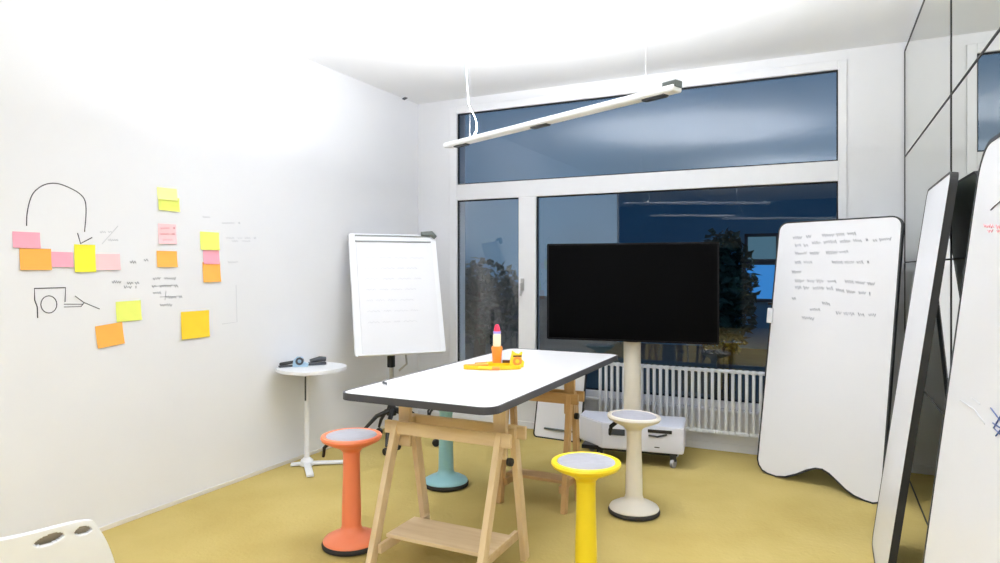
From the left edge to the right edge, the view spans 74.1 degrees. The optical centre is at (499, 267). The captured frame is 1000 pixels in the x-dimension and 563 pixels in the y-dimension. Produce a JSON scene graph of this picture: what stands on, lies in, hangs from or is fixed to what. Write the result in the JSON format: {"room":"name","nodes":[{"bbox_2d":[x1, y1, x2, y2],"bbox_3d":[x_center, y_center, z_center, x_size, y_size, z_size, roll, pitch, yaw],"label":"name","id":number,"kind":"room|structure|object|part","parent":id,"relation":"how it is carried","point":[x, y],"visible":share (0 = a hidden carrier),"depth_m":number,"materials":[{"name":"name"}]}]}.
{"room":"office","nodes":[
{"label":"office","id":0,"kind":"room"},
{"bbox_2d":[0,0,417,537],"bbox_3d":[-2.382,-0.080,3.494,0.200,3.060,7.400,0,0,26],"label":"wall","id":1,"kind":"structure","parent":0,"point":[112,102],"depth_m":4.02,"materials":[{"name":"paint"}]},
{"bbox_2d":[12,231,40,247],"bbox_3d":[-2.359,-0.140,3.300,0.010,0.080,0.127,0,0,26],"label":"sticky note","id":2,"kind":"object","parent":1,"relation":"attached to","point":[20,239],"visible":1,"depth_m":3.30,"materials":[{"name":"pink paper"}]},
{"bbox_2d":[19,248,51,269],"bbox_3d":[-2.339,-0.044,3.337,0.010,0.108,0.149,0,0,26],"label":"sticky note","id":3,"kind":"object","parent":1,"relation":"attached to","point":[30,258],"visible":1,"depth_m":3.33,"materials":[{"name":"orange paper"}]},
{"bbox_2d":[34,287,65,317],"bbox_3d":[-2.313,0.177,3.405,0.005,0.153,0.156,0,0,26],"label":"drawing","id":4,"kind":"object","parent":1,"relation":"attached to","point":[50,287],"visible":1,"depth_m":3.38,"materials":[{"name":"black paint"}]},
{"bbox_2d":[26,183,91,243],"bbox_3d":[-2.291,-0.285,3.451,0.005,0.313,0.334,0,0,26],"label":"drawing","id":5,"kind":"object","parent":1,"relation":"attached to","point":[47,183],"visible":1,"depth_m":3.47,"materials":[{"name":"black paint"}]},
{"bbox_2d":[51,252,73,266],"bbox_3d":[-2.284,-0.044,3.454,0.010,0.078,0.116,0,-1,26],"label":"sticky note","id":6,"kind":"object","parent":1,"relation":"attached to","point":[58,259],"visible":1,"depth_m":3.46,"materials":[{"name":"pink paper"}]},
{"bbox_2d":[64,296,99,308],"bbox_3d":[-2.241,0.187,3.552,0.005,0.080,0.191,0,0,26],"label":"drawing","id":7,"kind":"object","parent":1,"relation":"attached to","point":[75,296],"visible":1,"depth_m":3.53,"materials":[{"name":"black paint"}]},
{"bbox_2d":[74,244,95,271],"bbox_3d":[-2.230,-0.052,3.560,0.010,0.148,0.113,0,0,26],"label":"sticky note","id":8,"kind":"object","parent":1,"relation":"attached to","point":[84,255],"visible":1,"depth_m":3.56,"materials":[{"name":"yellow paper"}]},
{"bbox_2d":[95,254,120,269],"bbox_3d":[-2.176,-0.033,3.676,0.010,0.089,0.143,0,1,26],"label":"sticky note","id":9,"kind":"object","parent":1,"relation":"attached to","point":[103,261],"visible":1,"depth_m":3.68,"materials":[{"name":"pink paper"}]},
{"bbox_2d":[95,322,124,348],"bbox_3d":[-2.170,0.373,3.686,0.010,0.136,0.166,0,0,26],"label":"sticky note","id":10,"kind":"object","parent":1,"relation":"attached to","point":[107,335],"visible":1,"depth_m":3.68,"materials":[{"name":"orange paper"}]},
{"bbox_2d":[116,300,141,321],"bbox_3d":[-2.122,0.246,3.787,0.010,0.114,0.152,0,1,26],"label":"sticky note","id":11,"kind":"object","parent":1,"relation":"attached to","point":[125,310],"visible":1,"depth_m":3.79,"materials":[{"name":"paper"}]},
{"bbox_2d":[112,259,181,306],"bbox_3d":[-2.071,0.090,3.904,0.004,0.291,0.454,0,0,26],"label":"handwriting","id":12,"kind":"object","parent":1,"relation":"attached to","point":[165,296],"visible":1,"depth_m":3.97,"materials":[{"name":"grey"}]},
{"bbox_2d":[158,223,176,243],"bbox_3d":[-2.014,-0.206,4.010,0.010,0.121,0.123,0,0,26],"label":"sticky note","id":13,"kind":"object","parent":1,"relation":"attached to","point":[171,230],"visible":1,"depth_m":4.01,"materials":[{"name":"pink paper"}]},
{"bbox_2d":[160,227,174,240],"bbox_3d":[-2.012,-0.206,4.010,0.004,0.089,0.098,0,0,26],"label":"note writing","id":14,"kind":"object","parent":13,"relation":"attached to","point":[160,227],"visible":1,"depth_m":4.01,"materials":[{"name":"red"}]},
{"bbox_2d":[157,251,177,266],"bbox_3d":[-2.013,-0.054,4.007,0.010,0.097,0.138,0,0,26],"label":"sticky note","id":15,"kind":"object","parent":1,"relation":"attached to","point":[164,258],"visible":1,"depth_m":4.00,"materials":[{"name":"orange paper"}]},
{"bbox_2d":[157,187,177,200],"bbox_3d":[-2.014,-0.449,4.010,0.010,0.073,0.136,0,1,26],"label":"sticky note","id":16,"kind":"object","parent":1,"relation":"attached to","point":[162,193],"visible":1,"depth_m":4.01,"materials":[{"name":"paper"}]},
{"bbox_2d":[158,198,179,211],"bbox_3d":[-2.007,-0.389,4.018,0.010,0.085,0.144,0,-1,26],"label":"sticky note","id":17,"kind":"object","parent":1,"relation":"attached to","point":[168,205],"visible":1,"depth_m":4.02,"materials":[{"name":"paper"}]},
{"bbox_2d":[100,216,255,323],"bbox_3d":[-1.955,0.019,4.141,0.004,0.708,1.119,0,0,26],"label":"handwriting","id":18,"kind":"object","parent":1,"relation":"attached to","point":[203,216],"visible":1,"depth_m":4.43},
{"bbox_2d":[181,310,209,339],"bbox_3d":[-1.925,0.358,4.188,0.010,0.171,0.208,0,0,26],"label":"sticky note","id":19,"kind":"object","parent":1,"relation":"attached to","point":[194,324],"visible":1,"depth_m":4.18,"materials":[{"name":"paper"}]},
{"bbox_2d":[200,231,219,249],"bbox_3d":[-1.878,-0.175,4.288,0.010,0.117,0.148,0,0,26],"label":"sticky note","id":20,"kind":"object","parent":1,"relation":"attached to","point":[208,240],"visible":1,"depth_m":4.29,"materials":[{"name":"paper"}]},
{"bbox_2d":[202,262,220,281],"bbox_3d":[-1.870,0.026,4.300,0.010,0.130,0.137,0,1,26],"label":"sticky note","id":21,"kind":"object","parent":1,"relation":"attached to","point":[211,272],"visible":1,"depth_m":4.30,"materials":[{"name":"orange paper"}]},
{"bbox_2d":[203,250,219,263],"bbox_3d":[-1.873,-0.075,4.299,0.010,0.098,0.125,0,0,26],"label":"sticky note","id":22,"kind":"object","parent":1,"relation":"attached to","point":[209,256],"visible":1,"depth_m":4.30,"materials":[{"name":"pink paper"}]},
{"bbox_2d":[99,413,417,531],"bbox_3d":[-2.352,1.438,3.312,0.012,0.024,7.100,0,0,26],"label":"baseboard","id":23,"kind":"structure","parent":1,"relation":"attached to","point":[120,522],"depth_m":4.23,"materials":[{"name":"beige metal"}]},
{"bbox_2d":[102,428,926,562],"bbox_3d":[-2.427,1.500,1.069,7.900,0.100,11.800,0,0,26],"label":"floor","id":24,"kind":"structure","parent":0,"point":[715,506],"depth_m":3.86,"materials":[{"name":"carpet"}]},
{"bbox_2d":[0,519,114,562],"bbox_3d":[-1.350,1.061,1.784,0.565,0.785,0.435,0,0,-37],"label":"shell chair","id":25,"kind":"object","parent":24,"relation":"on","point":[76,541],"visible":1,"depth_m":1.74,"materials":[{"name":"white plastic"}]},
{"bbox_2d":[275,361,346,476],"bbox_3d":[-1.351,1.083,4.825,0.432,0.725,0.518,0,0,26],"label":"side table","id":26,"kind":"object","parent":24,"relation":"on","point":[307,462],"visible":0.89,"depth_m":4.83,"materials":[{"name":"white plastic"}]},
{"bbox_2d":[278,360,292,367],"bbox_3d":[-1.541,0.696,4.811,0.130,0.046,0.032,0,0,-34],"label":"stapler","id":27,"kind":"object","parent":26,"relation":"on","point":[282,364],"visible":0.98,"depth_m":4.79,"materials":[{"name":"grey plastic"}]},
{"bbox_3d":[-1.541,0.712,4.811,0.130,0.014,0.032,0,0,-34],"label":"plate","id":28,"kind":"part","parent":27,"relation":"part of","materials":[{"name":"grey plastic"}]},
{"bbox_2d":[293,356,308,366],"bbox_3d":[-1.456,0.684,4.833,0.110,0.072,0.054,0,0,-9],"label":"tape dispenser","id":29,"kind":"object","parent":26,"relation":"on","point":[298,361],"visible":1,"depth_m":4.81,"materials":[{"name":"blue plastic"}]},
{"bbox_2d":[308,356,325,365],"bbox_3d":[-1.357,0.687,4.913,0.131,0.064,0.045,0,0,-24],"label":"hole punch","id":30,"kind":"object","parent":26,"relation":"on","point":[320,360],"visible":0.94,"depth_m":4.90,"materials":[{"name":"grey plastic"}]},
{"bbox_3d":[-1.358,0.708,4.912,0.130,0.022,0.045,0,0,-24],"label":"plate","id":31,"kind":"part","parent":30,"relation":"part of","materials":[{"name":"grey plastic"}]},
{"bbox_2d":[320,428,381,556],"bbox_3d":[-0.776,1.159,3.460,0.316,0.582,0.316,0,0,26],"label":"stool","id":32,"kind":"object","parent":24,"relation":"on","point":[352,539],"visible":0.95,"depth_m":3.41,"materials":[{"name":"plastic"}]},
{"bbox_3d":[-0.899,0.943,3.451,0.057,0.089,0.042,0,0,-4],"label":"lever","id":33,"kind":"part","parent":32,"relation":"part of","materials":[{"name":"black plastic"}]},
{"bbox_3d":[-0.776,0.912,3.460,0.316,0.089,0.316,0,0,26],"label":"seat","id":34,"kind":"part","parent":32,"relation":"part of","materials":[{"name":"orange plastic"}]},
{"bbox_2d":[326,429,376,440],"bbox_3d":[-0.776,0.874,3.460,0.262,0.012,0.262,0,0,26],"label":"cushion","id":35,"kind":"object","parent":32,"relation":"on","point":[339,434],"depth_m":3.44,"materials":[{"name":"grey fabric"}]},
{"bbox_2d":[348,231,445,455],"bbox_3d":[-0.836,0.566,5.473,0.713,1.768,0.804,0,0,26],"label":"flip chart","id":36,"kind":"object","parent":24,"relation":"on","point":[396,295],"visible":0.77,"depth_m":5.43,"materials":[{"name":"white paper"}]},
{"bbox_3d":[-1.020,1.275,5.447,0.174,0.222,0.239,0,0,26],"label":"leg","id":37,"kind":"part","parent":36,"relation":"part of","materials":[{"name":"black plastic"}]},
{"bbox_3d":[-0.979,1.275,5.648,0.042,0.222,0.276,0,0,-34],"label":"leg","id":38,"kind":"part","parent":36,"relation":"part of","materials":[{"name":"black plastic"}]},
{"bbox_3d":[-0.887,1.275,5.311,0.042,0.224,0.393,0,0,-2],"label":"leg","id":39,"kind":"part","parent":36,"relation":"part of","materials":[{"name":"black plastic"}]},
{"bbox_3d":[-0.610,-0.283,5.682,0.138,0.069,0.052,0,0,-21],"label":"clamp lever","id":40,"kind":"part","parent":36,"relation":"part of","materials":[{"name":"grey metal"}]},
{"bbox_2d":[365,406,529,562],"bbox_3d":[-0.245,1.029,3.189,0.690,0.857,0.568,0,0,26],"label":"trestle","id":41,"kind":"object","parent":24,"relation":"on","point":[487,545],"visible":0.79,"depth_m":3.18,"materials":[{"name":"brown wood"}]},
{"bbox_3d":[-0.562,1.105,3.187,0.030,0.705,0.287,0,0,26],"label":"leg","id":42,"kind":"part","parent":41,"relation":"part of","materials":[{"name":"brown wood"}]},
{"bbox_3d":[-0.472,1.320,3.304,0.020,0.045,0.432,0,0,26],"label":"rail","id":43,"kind":"part","parent":41,"relation":"part of","materials":[{"name":"brown wood"}]},
{"bbox_3d":[-0.475,0.757,3.322,0.065,0.265,0.028,0,0,26],"label":"post","id":44,"kind":"part","parent":41,"relation":"part of","materials":[{"name":"brown wood"}]},
{"bbox_3d":[-0.418,1.105,3.484,0.030,0.699,0.190,0,0,26],"label":"leg","id":45,"kind":"part","parent":41,"relation":"part of","materials":[{"name":"brown wood"}]},
{"bbox_3d":[-0.260,0.788,3.157,0.690,0.062,0.022,0,0,26],"label":"rail","id":46,"kind":"part","parent":41,"relation":"part of","materials":[{"name":"brown wood"}]},
{"bbox_2d":[386,516,511,558],"bbox_3d":[-0.245,1.292,3.188,0.560,0.018,0.248,0,0,26],"label":"shelf","id":47,"kind":"object","parent":41,"relation":"attached to","point":[432,533],"depth_m":3.17,"materials":[{"name":"brown wood"}]},
{"bbox_3d":[-0.186,0.788,3.310,0.690,0.062,0.022,0,0,26],"label":"rail","id":48,"kind":"part","parent":41,"relation":"part of","materials":[{"name":"brown wood"}]},
{"bbox_2d":[343,348,617,414],"bbox_3d":[0.022,0.584,3.692,0.800,0.032,1.880,0,0,26],"label":"tabletop","id":49,"kind":"object","parent":41,"relation":"on","point":[450,387],"visible":0.98,"depth_m":3.24,"materials":[{"name":"white laminate"}]},
{"bbox_2d":[478,366,499,369],"bbox_3d":[-0.061,0.555,3.663,0.120,0.019,0.019,0,0,8],"label":"marker","id":50,"kind":"object","parent":49,"relation":"on","point":[479,367],"visible":1,"depth_m":3.66,"materials":[{"name":"yellow plastic"}]},
{"bbox_2d":[463,363,520,369],"bbox_3d":[-0.044,0.558,3.756,0.325,0.022,0.125,0,0,0],"label":"marker tray","id":51,"kind":"object","parent":49,"relation":"on","point":[503,366],"visible":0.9,"depth_m":3.71,"materials":[{"name":"yellow plastic"}]},
{"bbox_2d":[468,363,488,365],"bbox_3d":[-0.125,0.555,3.773,0.120,0.019,0.019,0,0,-10],"label":"marker","id":52,"kind":"object","parent":51,"relation":"on","point":[486,364],"visible":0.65,"depth_m":3.77,"materials":[{"name":"plastic"}]},
{"bbox_2d":[509,351,523,366],"bbox_3d":[0.096,0.517,3.774,0.080,0.092,0.040,0,0,-10],"label":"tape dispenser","id":53,"kind":"object","parent":51,"relation":"on","point":[515,359],"visible":0.99,"depth_m":3.75,"materials":[{"name":"plastic"}]},
{"bbox_2d":[491,324,502,362],"bbox_3d":[-0.017,0.446,3.850,0.066,0.236,0.066,0,0,26],"label":"glue bottle","id":54,"kind":"object","parent":49,"relation":"on","point":[496,348],"visible":0.93,"depth_m":3.83,"materials":[{"name":"plastic"}]},
{"bbox_3d":[-0.050,1.105,2.938,0.030,0.705,0.287,0,0,26],"label":"leg","id":55,"kind":"part","parent":41,"relation":"part of","materials":[{"name":"brown wood"}]},
{"bbox_3d":[0.002,0.757,3.090,0.065,0.265,0.028,0,0,26],"label":"post","id":56,"kind":"part","parent":41,"relation":"part of","materials":[{"name":"brown wood"}]},
{"bbox_3d":[-0.013,1.320,3.081,0.020,0.045,0.432,0,0,26],"label":"rail","id":57,"kind":"part","parent":41,"relation":"part of","materials":[{"name":"brown wood"}]},
{"bbox_3d":[0.047,0.900,3.069,0.024,0.040,0.040,0,0,26],"label":"knob","id":58,"kind":"part","parent":41,"relation":"part of","materials":[{"name":"black plastic"}]},
{"bbox_3d":[0.094,1.105,3.235,0.030,0.699,0.190,0,0,26],"label":"leg","id":59,"kind":"part","parent":41,"relation":"part of","materials":[{"name":"brown wood"}]},
{"bbox_2d":[426,410,468,491],"bbox_3d":[-0.360,1.159,4.420,0.316,0.582,0.316,0,0,26],"label":"stool","id":60,"kind":"object","parent":24,"relation":"on","point":[446,479],"visible":0.44,"depth_m":4.37,"materials":[{"name":"plastic"}]},
{"bbox_2d":[496,380,584,514],"bbox_3d":[0.246,1.027,4.117,0.540,0.853,0.311,0,0,26],"label":"trestle","id":61,"kind":"object","parent":24,"relation":"on","point":[568,396],"visible":0.41,"depth_m":4.04,"materials":[{"name":"orange wood"}]},
{"bbox_3d":[0.022,1.105,4.137,0.030,0.697,0.151,0,0,26],"label":"leg","id":62,"kind":"part","parent":61,"relation":"part of","materials":[{"name":"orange wood"}]},
{"bbox_3d":[0.085,1.320,4.198,0.020,0.045,0.236,0,0,26],"label":"rail","id":63,"kind":"part","parent":61,"relation":"part of","materials":[{"name":"beige wood"}]},
{"bbox_3d":[0.096,1.105,4.290,0.030,0.695,0.131,0,0,26],"label":"leg","id":64,"kind":"part","parent":61,"relation":"part of","materials":[{"name":"orange wood"}]},
{"bbox_2d":[506,469,573,483],"bbox_3d":[0.246,1.292,4.117,0.410,0.018,0.124,0,0,26],"label":"shelf","id":65,"kind":"object","parent":61,"relation":"attached to","point":[529,474],"depth_m":4.09,"materials":[{"name":"orange wood"}]},
{"bbox_3d":[0.226,0.788,4.077,0.540,0.062,0.022,0,0,26],"label":"rail","id":66,"kind":"part","parent":61,"relation":"part of","materials":[{"name":"orange wood"}]},
{"bbox_3d":[0.274,0.788,4.176,0.540,0.062,0.022,0,0,26],"label":"rail","id":67,"kind":"part","parent":61,"relation":"part of","materials":[{"name":"orange wood"}]},
{"bbox_3d":[0.409,1.320,4.041,0.020,0.045,0.236,0,0,26],"label":"rail","id":68,"kind":"part","parent":61,"relation":"part of","materials":[{"name":"orange wood"}]},
{"bbox_3d":[0.400,1.105,3.954,0.030,0.697,0.151,0,0,26],"label":"leg","id":69,"kind":"part","parent":61,"relation":"part of","materials":[{"name":"orange wood"}]},
{"bbox_3d":[0.426,0.757,4.041,0.065,0.265,0.028,0,0,26],"label":"post","id":70,"kind":"part","parent":61,"relation":"part of","materials":[{"name":"orange wood"}]},
{"bbox_3d":[0.474,1.105,4.106,0.030,0.695,0.131,0,0,26],"label":"leg","id":71,"kind":"part","parent":61,"relation":"part of","materials":[{"name":"orange wood"}]},
{"bbox_3d":[0.466,0.900,4.021,0.024,0.040,0.040,0,0,26],"label":"knob","id":72,"kind":"part","parent":61,"relation":"part of","materials":[{"name":"black plastic"}]},
{"bbox_2d":[533,374,586,441],"bbox_3d":[0.514,1.151,5.651,0.440,0.608,0.164,0,0,30],"label":"whiteboard","id":73,"kind":"object","parent":24,"relation":"on","point":[549,423],"visible":0.41,"depth_m":5.63,"materials":[{"name":"white plastic"}]},
{"bbox_2d":[551,451,621,562],"bbox_3d":[0.388,1.159,2.990,0.316,0.582,0.316,0,0,26],"label":"stool","id":74,"kind":"object","parent":24,"relation":"on","point":[586,468],"visible":1,"depth_m":2.95,"materials":[{"name":"plastic"}]},
{"bbox_2d":[557,453,614,469],"bbox_3d":[0.388,0.874,2.990,0.262,0.012,0.262,0,0,26],"label":"cushion","id":75,"kind":"object","parent":74,"relation":"on","point":[565,461],"depth_m":2.97,"materials":[{"name":"grey fabric"}]},
{"bbox_3d":[0.388,0.912,2.990,0.316,0.089,0.316,0,0,26],"label":"seat","id":76,"kind":"part","parent":74,"relation":"part of","materials":[{"name":"yellow plastic"}]},
{"bbox_2d":[547,242,718,467],"bbox_3d":[1.007,0.634,4.999,1.234,1.632,0.426,0,0,19],"label":"television","id":77,"kind":"object","parent":24,"relation":"on","point":[632,294],"visible":0.87,"depth_m":4.81,"materials":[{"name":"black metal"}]},
{"bbox_2d":[608,429,624,435],"bbox_3d":[0.858,1.207,4.870,0.120,0.045,0.012,0,0,19],"label":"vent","id":78,"kind":"object","parent":77,"relation":"attached to","point":[615,432],"depth_m":4.86,"materials":[{"name":"grey plastic"}]},
{"bbox_3d":[1.137,1.208,4.774,0.131,0.031,0.012,0,0,19],"label":"handle","id":79,"kind":"part","parent":77,"relation":"part of","materials":[{"name":"grey plastic"}]},
{"bbox_2d":[607,409,660,521],"bbox_3d":[0.793,1.157,3.920,0.316,0.587,0.316,0,0,26],"label":"stool","id":80,"kind":"object","parent":24,"relation":"on","point":[631,507],"visible":1,"depth_m":3.88,"materials":[{"name":"plastic"}]},
{"bbox_3d":[0.671,0.943,3.907,0.057,0.089,0.042,0,0,-6],"label":"lever","id":81,"kind":"part","parent":80,"relation":"part of","materials":[{"name":"black plastic"}]},
{"bbox_3d":[0.793,0.911,3.920,0.316,0.096,0.316,0,0,26],"label":"seat","id":82,"kind":"part","parent":80,"relation":"part of","materials":[{"name":"white plastic"}]},
{"bbox_2d":[612,410,656,419],"bbox_3d":[0.793,0.874,3.920,0.262,0.021,0.262,0,0,26],"label":"cushion","id":83,"kind":"object","parent":80,"relation":"on","point":[616,414],"depth_m":3.91,"materials":[{"name":"grey fabric"}]},
{"bbox_2d":[757,216,904,503],"bbox_3d":[2.196,0.559,4.473,0.323,1.791,0.871,0,0,-36],"label":"whiteboard","id":84,"kind":"object","parent":24,"relation":"on","point":[832,316],"visible":1,"depth_m":4.42,"materials":[{"name":"plastic"}]},
{"bbox_2d":[872,172,958,562],"bbox_3d":[1.912,0.528,3.088,0.278,1.852,0.770,0,0,27],"label":"whiteboard","id":85,"kind":"object","parent":24,"relation":"on","point":[940,198],"visible":1,"depth_m":2.92,"materials":[{"name":"white plastic"}]},
{"bbox_2d":[922,133,999,562],"bbox_3d":[1.065,0.558,1.464,0.247,1.792,0.870,0,0,25],"label":"whiteboard","id":86,"kind":"object","parent":24,"relation":"on","point":[963,526],"visible":1,"depth_m":1.62,"materials":[{"name":"white plastic"}]},
{"bbox_2d":[162,0,922,103],"bbox_3d":[-2.427,-1.660,1.069,7.900,0.100,11.800,0,0,26],"label":"ceiling","id":87,"kind":"structure","parent":0,"point":[415,50],"depth_m":4.53,"materials":[{"name":"paint"}]},
{"bbox_2d":[443,0,681,148],"bbox_3d":[0.209,-1.168,3.412,0.061,0.884,1.696,0,0,-39],"label":"pendant light","id":88,"kind":"object","parent":87,"relation":"hanging from","point":[671,87],"visible":1,"depth_m":3.19,"materials":[{"name":"white plastic"}]},
{"bbox_2d":[418,42,906,446],"bbox_3d":[1.112,-0.080,5.742,4.116,3.060,0.300,0,0,26],"label":"wall","id":89,"kind":"structure","parent":0,"point":[875,74],"depth_m":5.12,"materials":[{"name":"paint"}]},
{"bbox_2d":[418,409,757,454],"bbox_3d":[1.034,1.420,5.606,4.096,0.060,0.012,0,0,26],"label":"baseboard","id":90,"kind":"structure","parent":89,"relation":"attached to","point":[530,425],"depth_m":5.33,"materials":[{"name":"paint"}]},
{"bbox_2d":[449,59,846,410],"bbox_3d":[1.038,-0.212,5.615,3.375,2.645,0.154,0,0,26],"label":"window","id":91,"kind":"structure","parent":89,"relation":"in","point":[528,192],"depth_m":5.71,"materials":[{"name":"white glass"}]},
{"bbox_3d":[0.193,0.173,5.976,0.030,0.155,0.064,0,0,26],"label":"handle","id":92,"kind":"part","parent":91,"relation":"part of","materials":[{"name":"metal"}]},
{"bbox_2d":[585,396,758,415],"bbox_3d":[1.024,1.122,5.585,3.415,0.024,0.060,0,0,26],"label":"trim","id":93,"kind":"structure","parent":89,"relation":"attached to","point":[586,397],"depth_m":5.34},
{"bbox_2d":[599,362,764,437],"bbox_3d":[1.658,1.119,5.231,1.925,0.663,0.129,0,0,26],"label":"radiator","id":94,"kind":"object","parent":89,"relation":"attached to","point":[760,374],"visible":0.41,"depth_m":5.22,"materials":[{"name":"metal"}]},
{"bbox_3d":[0.537,-0.080,-0.372,0.200,3.060,11.800,0,0,26],"label":"wall","id":95,"kind":"structure","parent":0,"visible":0},
{"bbox_2d":[904,0,999,525],"bbox_3d":[1.653,-0.057,2.173,0.019,2.982,5.651,0,0,26],"label":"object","id":96,"kind":"object","parent":95,"relation":"attached to","point":[952,50],"visible":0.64,"depth_m":3.21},
{"bbox_3d":[2.476,1.070,3.861,0.016,0.714,1.873,0,0,26],"label":"mirror panel","id":97,"kind":"part","parent":96,"relation":"part of","materials":[{"name":"silver metal"}]},
{"bbox_3d":[2.476,-1.166,3.861,0.016,0.746,1.873,0,0,26],"label":"mirror panel","id":98,"kind":"part","parent":96,"relation":"part of","materials":[{"name":"mirror"}]},
{"bbox_3d":[2.476,-0.415,3.861,0.016,0.744,1.873,0,0,26],"label":"mirror panel","id":99,"kind":"part","parent":96,"relation":"part of","materials":[{"name":"mirror"}]},
{"bbox_3d":[2.476,0.335,3.861,0.016,0.744,1.873,0,0,26],"label":"mirror panel","id":100,"kind":"part","parent":96,"relation":"part of","materials":[{"name":"grey mirror"}]},
{"bbox_3d":[1.655,0.335,2.173,0.016,0.744,1.870,0,0,26],"label":"mirror panel","id":101,"kind":"part","parent":96,"relation":"part of","materials":[{"name":"grey mirror"}]},
{"bbox_3d":[1.655,-1.166,2.173,0.016,0.746,1.870,0,0,26],"label":"mirror panel","id":102,"kind":"part","parent":96,"relation":"part of","materials":[{"name":"mirror"}]},
{"bbox_3d":[1.655,-0.415,2.173,0.016,0.744,1.870,0,0,26],"label":"mirror panel","id":103,"kind":"part","parent":96,"relation":"part of","materials":[{"name":"mirror"}]},
{"label":"outside","id":104,"kind":"structure","parent":0,"visible":0},
{"bbox_2d":[465,295,766,401],"bbox_3d":[10.936,2.050,22.481,70.000,0.100,38.000,0,0,26],"label":"ground","id":105,"kind":"structure","parent":104,"point":[748,359],"depth_m":15.13,"materials":[{"name":"black"}]},
{"bbox_2d":[465,257,517,356],"bbox_3d":[-0.426,0.900,12.458,2.111,2.220,2.108,0,0,26],"label":"tree","id":106,"kind":"object","parent":105,"relation":"on","point":[474,314],"visible":0.62,"depth_m":12.08,"materials":[{"name":"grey plant"}]},
{"bbox_2d":[617,183,835,348],"bbox_3d":[12.581,0.019,15.565,19.591,5.039,4.600,0,0,26],"label":"neighbouring building","id":107,"kind":"structure","parent":105,"relation":"on","point":[759,213],"depth_m":16.53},
{"bbox_3d":[6.415,0.341,16.307,0.666,0.830,0.020,0,0,26],"label":"pane","id":108,"kind":"part","parent":107,"relation":"part of","materials":[{"name":"blue glass"}]},
{"bbox_3d":[6.446,-0.494,16.291,0.642,0.549,0.020,0,0,26],"label":"pane","id":109,"kind":"part","parent":107,"relation":"part of","materials":[{"name":"blue glass"}]},
{"bbox_2d":[702,227,760,398],"bbox_3d":[3.369,0.693,10.027,1.142,2.632,1.145,0,0,26],"label":"tree","id":110,"kind":"object","parent":105,"relation":"on","point":[735,284],"visible":0.59,"depth_m":9.81,"materials":[{"name":"green plant"}]}
]}

